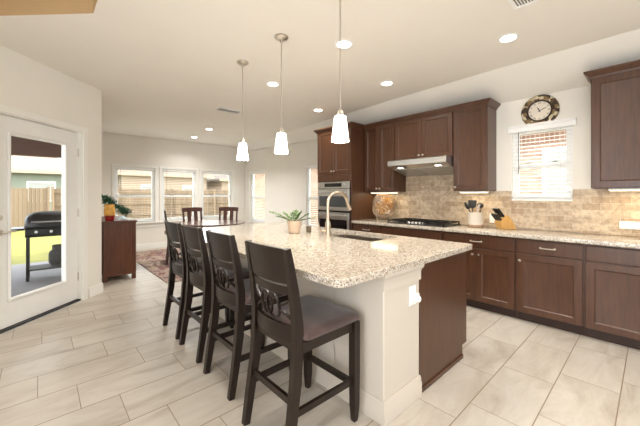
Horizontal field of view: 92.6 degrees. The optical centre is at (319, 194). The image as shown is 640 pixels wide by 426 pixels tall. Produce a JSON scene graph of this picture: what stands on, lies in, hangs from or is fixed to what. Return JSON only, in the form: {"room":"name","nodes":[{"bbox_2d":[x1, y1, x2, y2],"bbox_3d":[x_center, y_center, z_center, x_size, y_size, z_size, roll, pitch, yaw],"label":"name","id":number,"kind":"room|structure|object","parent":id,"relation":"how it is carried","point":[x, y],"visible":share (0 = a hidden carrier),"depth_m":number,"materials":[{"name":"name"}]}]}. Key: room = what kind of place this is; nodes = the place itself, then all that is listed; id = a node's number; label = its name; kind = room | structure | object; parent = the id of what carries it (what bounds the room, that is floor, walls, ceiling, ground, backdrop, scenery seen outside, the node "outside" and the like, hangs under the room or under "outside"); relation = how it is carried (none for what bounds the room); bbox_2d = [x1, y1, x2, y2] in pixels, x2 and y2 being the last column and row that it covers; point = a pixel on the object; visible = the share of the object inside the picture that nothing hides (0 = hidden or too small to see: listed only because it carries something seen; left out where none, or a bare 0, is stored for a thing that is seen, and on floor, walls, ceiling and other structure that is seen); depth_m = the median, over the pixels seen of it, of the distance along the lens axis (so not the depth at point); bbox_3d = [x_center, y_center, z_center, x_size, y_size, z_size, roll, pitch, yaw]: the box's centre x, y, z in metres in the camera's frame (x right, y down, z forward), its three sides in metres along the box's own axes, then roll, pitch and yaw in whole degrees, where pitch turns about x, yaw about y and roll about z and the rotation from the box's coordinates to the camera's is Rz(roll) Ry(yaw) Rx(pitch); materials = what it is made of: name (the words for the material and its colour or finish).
{"room":"kitchen","nodes":[
{"label":"kitchen","id":0,"kind":"room"},
{"bbox_2d":[0,0,96,15],"bbox_3d":[-1.191,-1.580,0.604,1.560,0.320,4.500,0,0,-42],"label":"ceiling","id":1,"kind":"structure","parent":0,"point":[7,7],"depth_m":2.41,"materials":[{"name":"beige paint"}]},
{"bbox_2d":[0,45,101,297],"bbox_3d":[-3.104,-0.105,2.411,0.120,2.850,3.500,0,0,3],"label":"wall","id":2,"kind":"structure","parent":0,"point":[26,84],"depth_m":3.64,"materials":[{"name":"paint"}]},
{"bbox_2d":[0,114,78,329],"bbox_3d":[-3.046,0.260,3.346,0.105,2.070,0.994,0,0,3],"label":"door","id":3,"kind":"structure","parent":2,"relation":"in","point":[13,310],"depth_m":3.32,"materials":[{"name":"white paint"}]},
{"bbox_2d":[0,299,80,333],"bbox_3d":[-3.068,1.310,3.341,0.109,0.019,0.988,0,0,2],"label":"threshold","id":4,"kind":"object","parent":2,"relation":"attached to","point":[75,300],"depth_m":3.27,"materials":[{"name":"black metal"}]},
{"bbox_2d":[0,104,87,299],"bbox_3d":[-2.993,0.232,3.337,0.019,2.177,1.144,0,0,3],"label":"trim","id":5,"kind":"structure","parent":2,"relation":"attached to","point":[3,108],"depth_m":3.84,"materials":[{"name":"white wood"}]},
{"bbox_2d":[89,282,102,297],"bbox_3d":[-2.963,1.255,4.051,0.016,0.130,0.230,0,0,2],"label":"baseboard","id":6,"kind":"structure","parent":2,"relation":"attached to","point":[94,290],"depth_m":4.04,"materials":[{"name":"white wood"}]},
{"bbox_2d":[11,215,146,264],"bbox_3d":[-19.627,1.545,25.120,55.000,0.150,46.440,0,0,-42],"label":"lawn","id":7,"kind":"structure","parent":0,"point":[40,247],"depth_m":8.57,"materials":[{"name":"green plant"}]},
{"bbox_2d":[11,187,49,226],"bbox_3d":[-17.105,0.545,10.008,12.400,1.850,0.170,0,0,-42],"label":"fence","id":8,"kind":"object","parent":7,"relation":"on","point":[41,196],"visible":0.52,"depth_m":13.72,"materials":[{"name":"brown wood"}]},
{"bbox_2d":[11,155,60,217],"bbox_3d":[-23.409,-1.055,21.254,13.140,5.050,9.930,0,0,-42],"label":"neighbor house","id":9,"kind":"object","parent":7,"relation":"on","point":[32,172],"visible":0.28,"depth_m":19.95,"materials":[{"name":"green"}]},
{"bbox_2d":[51,187,228,218],"bbox_3d":[-6.728,0.545,19.517,15.650,1.850,0.170,0,0,-42],"label":"fence","id":10,"kind":"object","parent":7,"relation":"on","point":[170,204],"visible":0.2,"depth_m":17.70,"materials":[{"name":"brown wood"}]},
{"bbox_2d":[118,170,213,212],"bbox_3d":[-14.728,-1.705,27.174,7.140,6.350,8.930,0,0,-42],"label":"neighbor house","id":11,"kind":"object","parent":7,"relation":"on","point":[128,179],"visible":0.23,"depth_m":23.34,"materials":[{"name":"paint"}]},
{"bbox_2d":[208,174,228,189],"bbox_3d":[-8.092,-1.705,33.255,9.940,6.350,8.930,0,0,-42],"label":"neighbor house","id":12,"kind":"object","parent":7,"relation":"on","point":[217,183],"visible":0.09,"depth_m":27.62,"materials":[{"name":"paint"}]},
{"bbox_2d":[102,132,244,244],"bbox_3d":[-3.846,-0.105,7.971,4.100,2.850,0.150,0,0,-42],"label":"wall","id":13,"kind":"structure","parent":0,"point":[116,148],"depth_m":7.74,"materials":[{"name":"paint"}]},
{"bbox_2d":[115,167,154,221],"bbox_3d":[-4.465,0.000,7.390,0.838,1.318,0.050,0,0,-42],"label":"window","id":14,"kind":"structure","parent":13,"relation":"in","point":[152,195],"depth_m":7.56,"materials":[{"name":"white plastic"}]},
{"bbox_2d":[115,167,154,221],"bbox_3d":[-4.433,-0.008,7.354,0.830,1.296,0.051,0,0,-42],"label":"window blind","id":15,"kind":"object","parent":14,"relation":"attached to","point":[117,168],"visible":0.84,"depth_m":7.29,"materials":[{"name":"white plastic"}]},
{"bbox_2d":[136,242,177,249],"bbox_3d":[-3.745,1.255,7.950,3.980,0.130,0.016,0,0,-42],"label":"baseboard","id":16,"kind":"structure","parent":13,"relation":"attached to","point":[159,244],"depth_m":7.56,"materials":[{"name":"white wood"}]},
{"bbox_2d":[111,164,234,221],"bbox_3d":[-3.654,-0.030,8.029,3.040,1.380,0.022,0,0,-42],"label":"trim","id":17,"kind":"structure","parent":13,"relation":"attached to","point":[112,165],"depth_m":7.69,"materials":[{"name":"white wood"}]},
{"bbox_2d":[162,169,194,220],"bbox_3d":[-3.724,0.000,8.069,0.848,1.318,0.050,0,0,-42],"label":"window","id":18,"kind":"structure","parent":13,"relation":"in","point":[193,174],"depth_m":8.06,"materials":[{"name":"white plastic"}]},
{"bbox_2d":[162,169,195,219],"bbox_3d":[-3.692,-0.008,8.033,0.840,1.296,0.051,0,0,-42],"label":"window blind","id":19,"kind":"object","parent":18,"relation":"attached to","point":[166,170],"visible":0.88,"depth_m":8.01,"materials":[{"name":"white plastic"}]},
{"bbox_2d":[136,217,235,227],"bbox_3d":[-3.645,0.725,8.011,3.150,0.130,0.060,0,0,-42],"label":"trim","id":20,"kind":"structure","parent":13,"relation":"attached to","point":[157,223],"depth_m":7.64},
{"bbox_2d":[202,173,230,218],"bbox_3d":[-2.965,0.000,8.764,0.888,1.318,0.050,0,0,-42],"label":"window","id":21,"kind":"structure","parent":13,"relation":"in","point":[229,195],"depth_m":8.79,"materials":[{"name":"white plastic"}]},
{"bbox_2d":[202,171,231,217],"bbox_3d":[-2.932,-0.008,8.729,0.880,1.296,0.051,0,0,-42],"label":"window blind","id":22,"kind":"object","parent":21,"relation":"attached to","point":[203,172],"visible":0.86,"depth_m":8.58,"materials":[{"name":"white plastic"}]},
{"bbox_2d":[245,139,317,224],"bbox_3d":[-0.826,-0.105,7.822,0.150,2.850,4.450,0,0,-42],"label":"wall","id":23,"kind":"structure","parent":0,"point":[285,174],"depth_m":7.83,"materials":[{"name":"paint"}]},
{"bbox_2d":[248,221,261,223],"bbox_3d":[-0.955,0.825,7.812,0.050,0.110,3.470,0,0,-42],"label":"trim","id":24,"kind":"structure","parent":23,"relation":"attached to","point":[250,222],"depth_m":8.86,"materials":[{"name":"white wood"}]},
{"bbox_2d":[251,172,264,221],"bbox_3d":[-1.749,0.045,8.814,0.050,1.448,0.818,0,0,-42],"label":"window","id":25,"kind":"structure","parent":23,"relation":"in","point":[252,176],"depth_m":9.07,"materials":[{"name":"white plastic"}]},
{"bbox_2d":[250,171,264,221],"bbox_3d":[-1.781,0.037,8.785,0.040,1.426,0.810,0,0,-42],"label":"window blind","id":26,"kind":"object","parent":25,"relation":"attached to","point":[259,172],"visible":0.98,"depth_m":8.81,"materials":[{"name":"white plastic"}]},
{"bbox_2d":[307,167,317,225],"bbox_3d":[-0.016,0.045,6.923,0.050,1.448,0.788,0,0,-42],"label":"window","id":27,"kind":"structure","parent":23,"relation":"in","point":[308,173],"depth_m":7.18,"materials":[{"name":"white plastic"}]},
{"bbox_2d":[306,165,317,224],"bbox_3d":[-0.048,0.037,6.894,0.040,1.426,0.780,0,0,-42],"label":"window blind","id":28,"kind":"object","parent":27,"relation":"attached to","point":[312,166],"visible":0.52,"depth_m":7.02,"materials":[{"name":"white plastic"}]},
{"bbox_2d":[0,0,639,146],"bbox_3d":[-0.767,-1.420,2.688,6.340,0.001,12.000,0,0,-43],"label":"ceiling","id":29,"kind":"structure","parent":0,"point":[162,69],"depth_m":2.97,"materials":[{"name":"paint"}]},
{"bbox_2d":[214,107,241,113],"bbox_3d":[-1.531,-1.415,5.142,0.430,0.009,0.210,0,0,-42],"label":"ceiling vent","id":30,"kind":"object","parent":29,"relation":"in","point":[218,108],"visible":1,"depth_m":5.12,"materials":[{"name":"white plastic"}]},
{"bbox_2d":[237,60,248,160],"bbox_3d":[-0.827,-0.897,3.271,0.124,1.044,0.124,0,0,-42],"label":"pendant light","id":31,"kind":"object","parent":29,"relation":"hanging from","point":[242,154],"visible":1,"depth_m":3.25,"materials":[{"name":"white glass"}]},
{"bbox_2d":[266,82,279,86],"bbox_3d":[-0.601,-1.415,3.912,0.170,0.009,0.170,0,0,-42],"label":"recessed light","id":32,"kind":"object","parent":29,"relation":"in","point":[272,84],"visible":1,"depth_m":3.92,"materials":[{"name":"white plastic"}]},
{"bbox_2d":[274,33,287,153],"bbox_3d":[-0.347,-0.897,2.747,0.124,1.044,0.124,0,0,-42],"label":"pendant light","id":33,"kind":"object","parent":29,"relation":"hanging from","point":[281,141],"visible":1,"depth_m":2.72,"materials":[{"name":"white glass"}]},
{"bbox_2d":[331,0,348,142],"bbox_3d":[0.142,-0.897,2.147,0.124,1.044,0.124,0,0,-42],"label":"pendant light","id":34,"kind":"object","parent":29,"relation":"hanging from","point":[340,131],"visible":1,"depth_m":2.12,"materials":[{"name":"white glass"}]},
{"bbox_2d":[337,109,343,114],"bbox_3d":[0.142,-0.574,2.147,0.060,0.052,0.059,0,0,-43],"label":"socket","id":35,"kind":"object","parent":34,"relation":"attached to","point":[340,112],"depth_m":2.13,"materials":[{"name":"silver metal"}]},
{"bbox_2d":[335,40,352,48],"bbox_3d":[0.225,-1.415,2.878,0.170,0.009,0.170,0,0,-42],"label":"recessed light","id":36,"kind":"object","parent":29,"relation":"in","point":[345,44],"visible":0.91,"depth_m":2.88,"materials":[{"name":"white plastic"}]},
{"bbox_2d":[380,81,393,85],"bbox_3d":[0.849,-1.415,3.884,0.170,0.009,0.170,0,0,-42],"label":"recessed light","id":37,"kind":"object","parent":29,"relation":"in","point":[384,83],"visible":1,"depth_m":3.88,"materials":[{"name":"white plastic"}]},
{"bbox_2d":[497,33,518,42],"bbox_3d":[1.699,-1.415,2.764,0.170,0.009,0.170,0,0,-42],"label":"recessed light","id":38,"kind":"object","parent":29,"relation":"in","point":[506,38],"visible":1,"depth_m":2.76,"materials":[{"name":"white plastic"}]},
{"bbox_2d":[507,0,539,9],"bbox_3d":[1.495,-1.415,2.143,0.260,0.009,0.300,0,0,-42],"label":"ceiling vent","id":39,"kind":"object","parent":29,"relation":"in","point":[516,4],"visible":1,"depth_m":2.25,"materials":[{"name":"white plastic"}]},
{"bbox_2d":[0,247,639,425],"bbox_3d":[-0.640,1.380,2.838,6.610,0.120,12.050,0,0,-42],"label":"floor","id":40,"kind":"structure","parent":0,"point":[106,358],"depth_m":2.24,"materials":[{"name":"tile"}]},
{"bbox_2d":[102,216,136,282],"bbox_3d":[-3.543,0.861,5.237,0.482,0.917,1.420,0,0,-42],"label":"sideboard","id":41,"kind":"object","parent":40,"relation":"on","point":[118,236],"visible":0.82,"depth_m":4.72,"materials":[{"name":"brown wood"}]},
{"bbox_2d":[104,204,114,220],"bbox_3d":[-3.261,0.274,4.743,0.150,0.255,0.150,0,0,-42],"label":"ceramic urn","id":42,"kind":"object","parent":41,"relation":"on","point":[109,209],"visible":0.97,"depth_m":4.69,"materials":[{"name":"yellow ceramic"}]},
{"bbox_2d":[102,194,133,216],"bbox_3d":[-3.380,0.189,5.046,0.242,0.424,0.582,0,0,31],"label":"plant","id":43,"kind":"object","parent":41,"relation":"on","point":[105,199],"visible":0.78,"depth_m":5.05,"materials":[{"name":"green plant"}]},
{"bbox_2d":[136,248,199,282],"bbox_3d":[-2.347,1.313,6.632,2.700,0.011,3.150,0,0,-42],"label":"area rug","id":44,"kind":"object","parent":40,"relation":"on","point":[154,261],"visible":0.24,"depth_m":5.93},
{"bbox_2d":[164,209,168,263],"bbox_3d":[-2.813,0.793,6.084,0.520,1.024,0.460,0,0,-28],"label":"dining chair","id":45,"kind":"object","parent":44,"relation":"on","point":[165,216],"visible":0.23,"depth_m":5.80,"materials":[{"name":"brown wood"}]},
{"bbox_2d":[182,207,202,227],"bbox_3d":[-2.743,0.793,6.811,0.520,1.024,0.460,0,0,44],"label":"dining chair","id":46,"kind":"object","parent":44,"relation":"on","point":[188,210],"visible":0.26,"depth_m":6.97,"materials":[{"name":"brown wood"}]},
{"bbox_2d":[181,220,245,256],"bbox_3d":[-2.189,0.930,6.267,1.300,0.744,1.300,0,0,-42],"label":"dining table","id":47,"kind":"object","parent":44,"relation":"on","point":[201,223],"visible":0.56,"depth_m":6.00,"materials":[{"name":"brown wood"}]},
{"bbox_2d":[219,207,237,219],"bbox_3d":[-2.171,0.793,7.013,0.460,1.024,0.520,0,0,1],"label":"dining chair","id":48,"kind":"object","parent":44,"relation":"on","point":[225,209],"visible":0.31,"depth_m":7.23,"materials":[{"name":"brown wood"}]},
{"bbox_2d":[162,221,228,339],"bbox_3d":[-1.259,0.790,3.118,0.548,1.063,0.470,0,0,-42],"label":"bar stool","id":49,"kind":"object","parent":40,"relation":"on","point":[173,230],"visible":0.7,"depth_m":2.94,"materials":[{"name":"brown wood"}]},
{"bbox_2d":[179,224,251,363],"bbox_3d":[-0.909,0.790,2.720,0.548,1.063,0.470,0,0,-42],"label":"bar stool","id":50,"kind":"object","parent":40,"relation":"on","point":[193,237],"visible":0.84,"depth_m":2.53,"materials":[{"name":"brown wood"}]},
{"bbox_2d":[203,230,290,400],"bbox_3d":[-0.531,0.790,2.288,0.548,1.063,0.470,0,0,-42],"label":"bar stool","id":51,"kind":"object","parent":40,"relation":"on","point":[235,295],"visible":0.8,"depth_m":2.09,"materials":[{"name":"brown wood"}]},
{"bbox_2d":[241,240,359,425],"bbox_3d":[-0.117,0.790,1.785,0.548,1.063,0.470,0,0,-42],"label":"bar stool","id":52,"kind":"object","parent":40,"relation":"on","point":[303,324],"visible":1,"depth_m":1.67,"materials":[{"name":"brown wood"}]},
{"bbox_2d":[202,248,465,425],"bbox_3d":[-0.084,0.883,3.106,1.226,0.871,2.667,0,0,-42],"label":"kitchen island","id":53,"kind":"object","parent":40,"relation":"on","point":[405,349],"visible":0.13,"depth_m":1.98,"materials":[{"name":"paint"}]},
{"bbox_2d":[164,222,471,287],"bbox_3d":[-0.259,0.426,3.021,1.610,0.040,2.795,0,0,-42],"label":"island countertop","id":54,"kind":"structure","parent":53,"relation":"on","point":[336,262],"depth_m":2.24,"materials":[{"name":"stone"}]},
{"bbox_2d":[269,209,316,232],"bbox_3d":[-0.293,0.279,3.274,0.514,0.253,0.198,0,0,-17],"label":"potted plant","id":55,"kind":"object","parent":54,"relation":"on","point":[294,225],"visible":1,"depth_m":3.24,"materials":[{"name":"green plant"}]},
{"bbox_2d":[306,226,310,231],"bbox_3d":[-0.123,0.374,3.346,0.054,0.062,0.053,0,0,-42],"label":"cup","id":56,"kind":"object","parent":54,"relation":"on","point":[308,228],"visible":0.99,"depth_m":3.33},
{"bbox_2d":[318,191,351,236],"bbox_3d":[0.158,0.183,3.006,0.387,0.444,0.068,0,0,-30],"label":"kitchen faucet","id":57,"kind":"object","parent":54,"relation":"on","point":[327,231],"visible":1,"depth_m":2.95,"materials":[{"name":"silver metal"}]},
{"bbox_2d":[335,234,384,240],"bbox_3d":[0.368,0.541,3.070,0.470,0.188,0.750,0,0,-42],"label":"sink","id":58,"kind":"object","parent":54,"relation":"in","point":[343,235],"visible":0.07,"depth_m":3.33,"materials":[{"name":"metal"}]},
{"bbox_2d":[409,285,415,305],"bbox_3d":[0.595,0.645,1.963,0.075,0.120,0.008,0,0,-42],"label":"outlet plate","id":59,"kind":"object","parent":53,"relation":"attached to","point":[412,289],"visible":0.82,"depth_m":1.95,"materials":[{"name":"white plastic"}]},
{"bbox_2d":[414,292,420,302],"bbox_3d":[0.627,0.658,1.958,0.046,0.056,0.040,0,0,-42],"label":"plug","id":60,"kind":"object","parent":59,"relation":"attached to","point":[417,298],"visible":1,"depth_m":1.95,"materials":[{"name":"white plastic"}]},
{"bbox_2d":[313,122,375,229],"bbox_3d":[0.444,0.082,5.378,0.693,2.473,0.904,0,0,-42],"label":"tall cabinet","id":61,"kind":"object","parent":40,"relation":"on","point":[337,162],"visible":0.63,"depth_m":5.07,"materials":[{"name":"brown wood"}]},
{"bbox_2d":[318,181,350,229],"bbox_3d":[0.406,0.347,5.343,0.642,1.135,0.742,0,0,-42],"label":"double wall oven","id":62,"kind":"object","parent":61,"relation":"in","point":[339,215],"visible":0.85,"depth_m":5.11,"materials":[{"name":"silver metal"}]},
{"bbox_2d":[353,223,381,233],"bbox_3d":[0.922,0.883,4.883,0.656,0.870,0.553,0,0,-42],"label":"drawer","id":63,"kind":"object","parent":40,"relation":"on","point":[356,227],"visible":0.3,"depth_m":4.67,"materials":[{"name":"brown wood"}]},
{"bbox_2d":[382,226,442,239],"bbox_3d":[1.425,0.883,4.341,0.647,0.870,0.923,0,0,-42],"label":"base cabinet","id":64,"kind":"object","parent":40,"relation":"on","point":[409,232],"visible":0.03,"depth_m":4.10,"materials":[{"name":"brown wood"}]},
{"bbox_2d":[443,231,517,317],"bbox_3d":[2.001,0.883,3.706,0.656,0.870,0.788,0,0,-42],"label":"base cabinet","id":65,"kind":"object","parent":40,"relation":"on","point":[491,261],"visible":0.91,"depth_m":3.41,"materials":[{"name":"brown wood"}]},
{"bbox_2d":[516,238,584,335],"bbox_3d":[2.454,0.883,3.212,0.656,0.870,0.548,0,0,-42],"label":"base cabinet","id":66,"kind":"object","parent":40,"relation":"on","point":[549,274],"visible":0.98,"depth_m":3.01,"materials":[{"name":"brown wood"}]},
{"bbox_2d":[584,244,639,349],"bbox_3d":[2.830,0.883,2.807,0.647,0.870,0.553,0,0,-42],"label":"base cabinet","id":67,"kind":"object","parent":40,"relation":"on","point":[611,273],"visible":0.96,"depth_m":2.68,"materials":[{"name":"brown wood"}]},
{"bbox_3d":[3.278,0.883,2.312,0.656,0.870,0.778,0,0,-43],"label":"base cabinet","id":68,"kind":"object","parent":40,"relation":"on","visible":0},
{"bbox_2d":[351,218,639,248],"bbox_3d":[2.175,0.426,3.524,0.648,0.040,4.258,0,0,-42],"label":"countertop","id":69,"kind":"structure","parent":68,"relation":"on","point":[560,236],"depth_m":3.23,"materials":[{"name":"stone"}]},
{"bbox_2d":[387,218,460,226],"bbox_3d":[1.441,0.380,4.304,0.500,0.050,0.860,0,0,-42],"label":"gas cooktop","id":70,"kind":"object","parent":69,"relation":"in","point":[409,221],"visible":1,"depth_m":4.21,"materials":[{"name":"black metal"}]},
{"bbox_2d":[467,212,482,226],"bbox_3d":[1.982,0.313,3.905,0.184,0.184,0.184,0,0,-42],"label":"utensil crock","id":71,"kind":"object","parent":69,"relation":"on","point":[475,219],"visible":0.99,"depth_m":3.83,"materials":[{"name":"white ceramic"}]},
{"bbox_2d":[464,202,469,211],"bbox_3d":[1.909,0.224,3.901,0.082,0.278,0.134,0,0,-42],"label":"spoon","id":72,"kind":"object","parent":71,"relation":"in","point":[466,204],"visible":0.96,"depth_m":3.90,"materials":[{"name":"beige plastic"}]},
{"bbox_2d":[468,200,476,212],"bbox_3d":[1.971,0.214,3.964,0.104,0.294,0.044,0,0,38],"label":"slotted turner","id":73,"kind":"object","parent":71,"relation":"in","point":[472,203],"visible":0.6,"depth_m":3.97,"materials":[{"name":"black plastic"}]},
{"bbox_2d":[494,215,515,228],"bbox_3d":[2.223,0.322,3.671,0.220,0.165,0.100,0,0,-11],"label":"knife block","id":74,"kind":"object","parent":69,"relation":"on","point":[506,222],"visible":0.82,"depth_m":3.62,"materials":[{"name":"brown wood"}]},
{"bbox_3d":[1.035,0.303,4.960,0.217,0.198,0.204,0,0,-43],"label":"plate stand","id":75,"kind":"object","parent":69,"relation":"on","visible":0},
{"bbox_2d":[372,194,395,216],"bbox_3d":[1.035,0.173,4.959,0.374,0.366,0.092,0,0,25],"label":"decorative plate","id":76,"kind":"object","parent":75,"relation":"on","point":[383,205],"visible":1,"depth_m":4.97,"materials":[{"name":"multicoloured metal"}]},
{"bbox_2d":[247,29,639,150],"bbox_3d":[1.408,-1.290,4.679,0.695,0.260,12.027,0,0,-40],"label":"ceiling","id":77,"kind":"structure","parent":0,"point":[563,70],"depth_m":3.55,"materials":[{"name":"paint"}]},
{"bbox_2d":[377,86,636,236],"bbox_3d":[3.030,-0.055,3.184,0.150,2.750,7.600,0,0,-42],"label":"wall","id":78,"kind":"structure","parent":0,"point":[576,102],"depth_m":3.40,"materials":[{"name":"paint"}]},
{"bbox_2d":[363,119,405,191],"bbox_3d":[1.036,-0.604,4.968,0.373,1.103,0.584,0,0,-42],"label":"upper cabinet","id":79,"kind":"object","parent":78,"relation":"attached to","point":[379,136],"visible":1,"depth_m":4.85,"materials":[{"name":"brown wood"}]},
{"bbox_2d":[388,155,453,176],"bbox_3d":[1.483,-0.401,4.374,0.497,0.222,0.885,0,0,-42],"label":"range hood","id":80,"kind":"object","parent":78,"relation":"attached to","point":[443,164],"visible":0.95,"depth_m":4.25,"materials":[{"name":"silver metal"}]},
{"bbox_2d":[393,106,453,159],"bbox_3d":[1.536,-0.835,4.423,0.373,0.640,0.894,0,0,-42],"label":"upper cabinet","id":81,"kind":"object","parent":78,"relation":"attached to","point":[430,133],"visible":0.92,"depth_m":4.28,"materials":[{"name":"brown wood"}]},
{"bbox_2d":[451,98,500,190],"bbox_3d":[1.995,-0.604,3.922,0.373,1.103,0.463,0,0,-42],"label":"upper cabinet","id":82,"kind":"object","parent":78,"relation":"attached to","point":[474,121],"visible":0.99,"depth_m":3.83,"materials":[{"name":"brown wood"}]},
{"bbox_2d":[459,191,488,192],"bbox_3d":[1.980,-0.038,3.937,0.100,0.024,0.330,0,0,-42],"label":"light","id":83,"kind":"object","parent":82,"relation":"attached to","point":[459,191],"visible":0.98,"depth_m":3.92,"materials":[{"name":"white plastic"}]},
{"bbox_2d":[376,174,639,236],"bbox_3d":[2.410,-0.054,3.740,0.010,0.919,4.258,0,0,-42],"label":"tile backsplash","id":84,"kind":"structure","parent":78,"relation":"attached to","point":[596,211],"depth_m":3.67,"materials":[{"name":"stone"}]},
{"bbox_2d":[490,214,494,222],"bbox_3d":[2.220,0.300,3.933,0.008,0.115,0.075,0,0,-42],"label":"outlet plate","id":85,"kind":"object","parent":84,"relation":"attached to","point":[492,219],"visible":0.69,"depth_m":3.94,"materials":[{"name":"white plastic"}]},
{"bbox_2d":[619,221,639,229],"bbox_3d":[3.055,0.300,3.022,0.008,0.075,0.139,0,0,-42],"label":"outlet plate","id":86,"kind":"object","parent":84,"relation":"attached to","point":[622,224],"visible":1,"depth_m":3.02,"materials":[{"name":"white plastic"}]},
{"bbox_2d":[622,222,626,228],"bbox_3d":[3.029,0.300,3.046,0.002,0.066,0.032,0,0,-43],"label":"socket","id":87,"kind":"object","parent":86,"relation":"attached to","point":[624,224],"depth_m":3.04,"materials":[{"name":"white plastic"}]},
{"bbox_2d":[635,222,639,228],"bbox_3d":[3.091,0.300,2.978,0.002,0.066,0.032,0,0,-43],"label":"socket","id":88,"kind":"object","parent":86,"relation":"attached to","point":[637,224],"depth_m":2.98,"materials":[{"name":"white plastic"}]},
{"bbox_2d":[521,94,559,123],"bbox_3d":[2.554,-0.980,3.561,0.038,0.374,0.374,0,0,-42],"label":"wall clock","id":89,"kind":"object","parent":78,"relation":"attached to","point":[540,108],"visible":1,"depth_m":3.55,"materials":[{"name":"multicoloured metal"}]},
{"bbox_2d":[512,199,572,200],"bbox_3d":[2.602,0.061,3.598,0.102,0.018,0.588,0,0,-42],"label":"trim","id":90,"kind":"structure","parent":78,"relation":"attached to","point":[512,199],"depth_m":3.59,"materials":[{"name":"white wood"}]},
{"bbox_2d":[513,126,572,199],"bbox_3d":[2.621,-0.370,3.616,0.050,0.878,0.588,0,0,-42],"label":"window","id":91,"kind":"structure","parent":78,"relation":"in","point":[570,132],"depth_m":3.56,"materials":[{"name":"white plastic"}]},
{"bbox_2d":[508,117,575,197],"bbox_3d":[2.571,-0.405,3.570,0.088,0.870,0.650,0,0,-42],"label":"window blind","id":92,"kind":"object","parent":91,"relation":"attached to","point":[568,122],"visible":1,"depth_m":3.55,"materials":[{"name":"white plastic"}]},
{"bbox_2d":[583,60,639,188],"bbox_3d":[3.048,-0.635,2.773,0.373,1.140,0.966,0,0,-42],"label":"upper cabinet","id":93,"kind":"object","parent":78,"relation":"attached to","point":[615,89],"visible":1,"depth_m":2.88,"materials":[{"name":"brown wood"}]},
{"bbox_2d":[608,188,639,190],"bbox_3d":[3.054,-0.051,2.765,0.100,0.024,0.650,0,0,-42],"label":"light","id":94,"kind":"object","parent":93,"relation":"attached to","point":[610,189],"visible":1,"depth_m":2.89,"materials":[{"name":"white plastic"}]},
{"label":"outside","id":95,"kind":"structure","parent":0,"visible":0},
{"bbox_2d":[1,261,80,333],"bbox_3d":[-6.904,1.500,1.236,9.490,0.240,5.950,0,0,-42],"label":"patio","id":96,"kind":"structure","parent":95,"point":[38,279],"depth_m":5.06,"materials":[{"name":"concrete"}]},
{"bbox_2d":[11,211,60,281],"bbox_3d":[-4.660,0.825,5.071,0.960,1.109,0.567,0,0,-42],"label":"gas grill","id":97,"kind":"object","parent":96,"relation":"on","point":[43,223],"visible":0.63,"depth_m":4.96,"materials":[{"name":"black metal"}]},
{"bbox_2d":[11,227,24,230],"bbox_3d":[-4.920,0.545,4.877,0.315,0.030,0.440,0,0,-43],"label":"shelf","id":98,"kind":"object","parent":97,"relation":"attached to","point":[12,228],"depth_m":4.84,"materials":[{"name":"silver metal"}]},
{"bbox_2d":[26,264,60,271],"bbox_3d":[-4.568,1.208,5.200,0.610,0.025,0.400,0,0,-43],"label":"shelf","id":99,"kind":"object","parent":97,"relation":"attached to","point":[43,266],"depth_m":5.04,"materials":[{"name":"black metal"}]},
{"bbox_2d":[48,244,60,265],"bbox_3d":[-4.505,1.023,5.257,0.240,0.340,0.240,0,0,-42],"label":"propane tank","id":100,"kind":"object","parent":97,"relation":"on","point":[54,256],"visible":0.71,"depth_m":5.17,"materials":[{"name":"grey metal"}]},
{"bbox_2d":[11,136,60,157],"bbox_3d":[-7.104,0.050,1.425,9.450,2.660,6.300,0,0,-42],"label":"patio cover","id":101,"kind":"object","parent":96,"relation":"on","point":[20,146],"depth_m":6.06,"materials":[{"name":"paint"}]},
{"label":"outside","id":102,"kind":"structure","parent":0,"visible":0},
{"bbox_3d":[11.967,1.545,12.695,25.200,0.150,14.550,0,0,-43],"label":"lawn","id":103,"kind":"structure","parent":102,"visible":0},
{"bbox_2d":[255,129,565,224],"bbox_3d":[4.339,-1.205,9.401,5.900,5.350,18.000,0,0,-42],"label":"brick house","id":104,"kind":"structure","parent":103,"relation":"on","point":[314,184],"depth_m":5.86,"materials":[{"name":"grey"}]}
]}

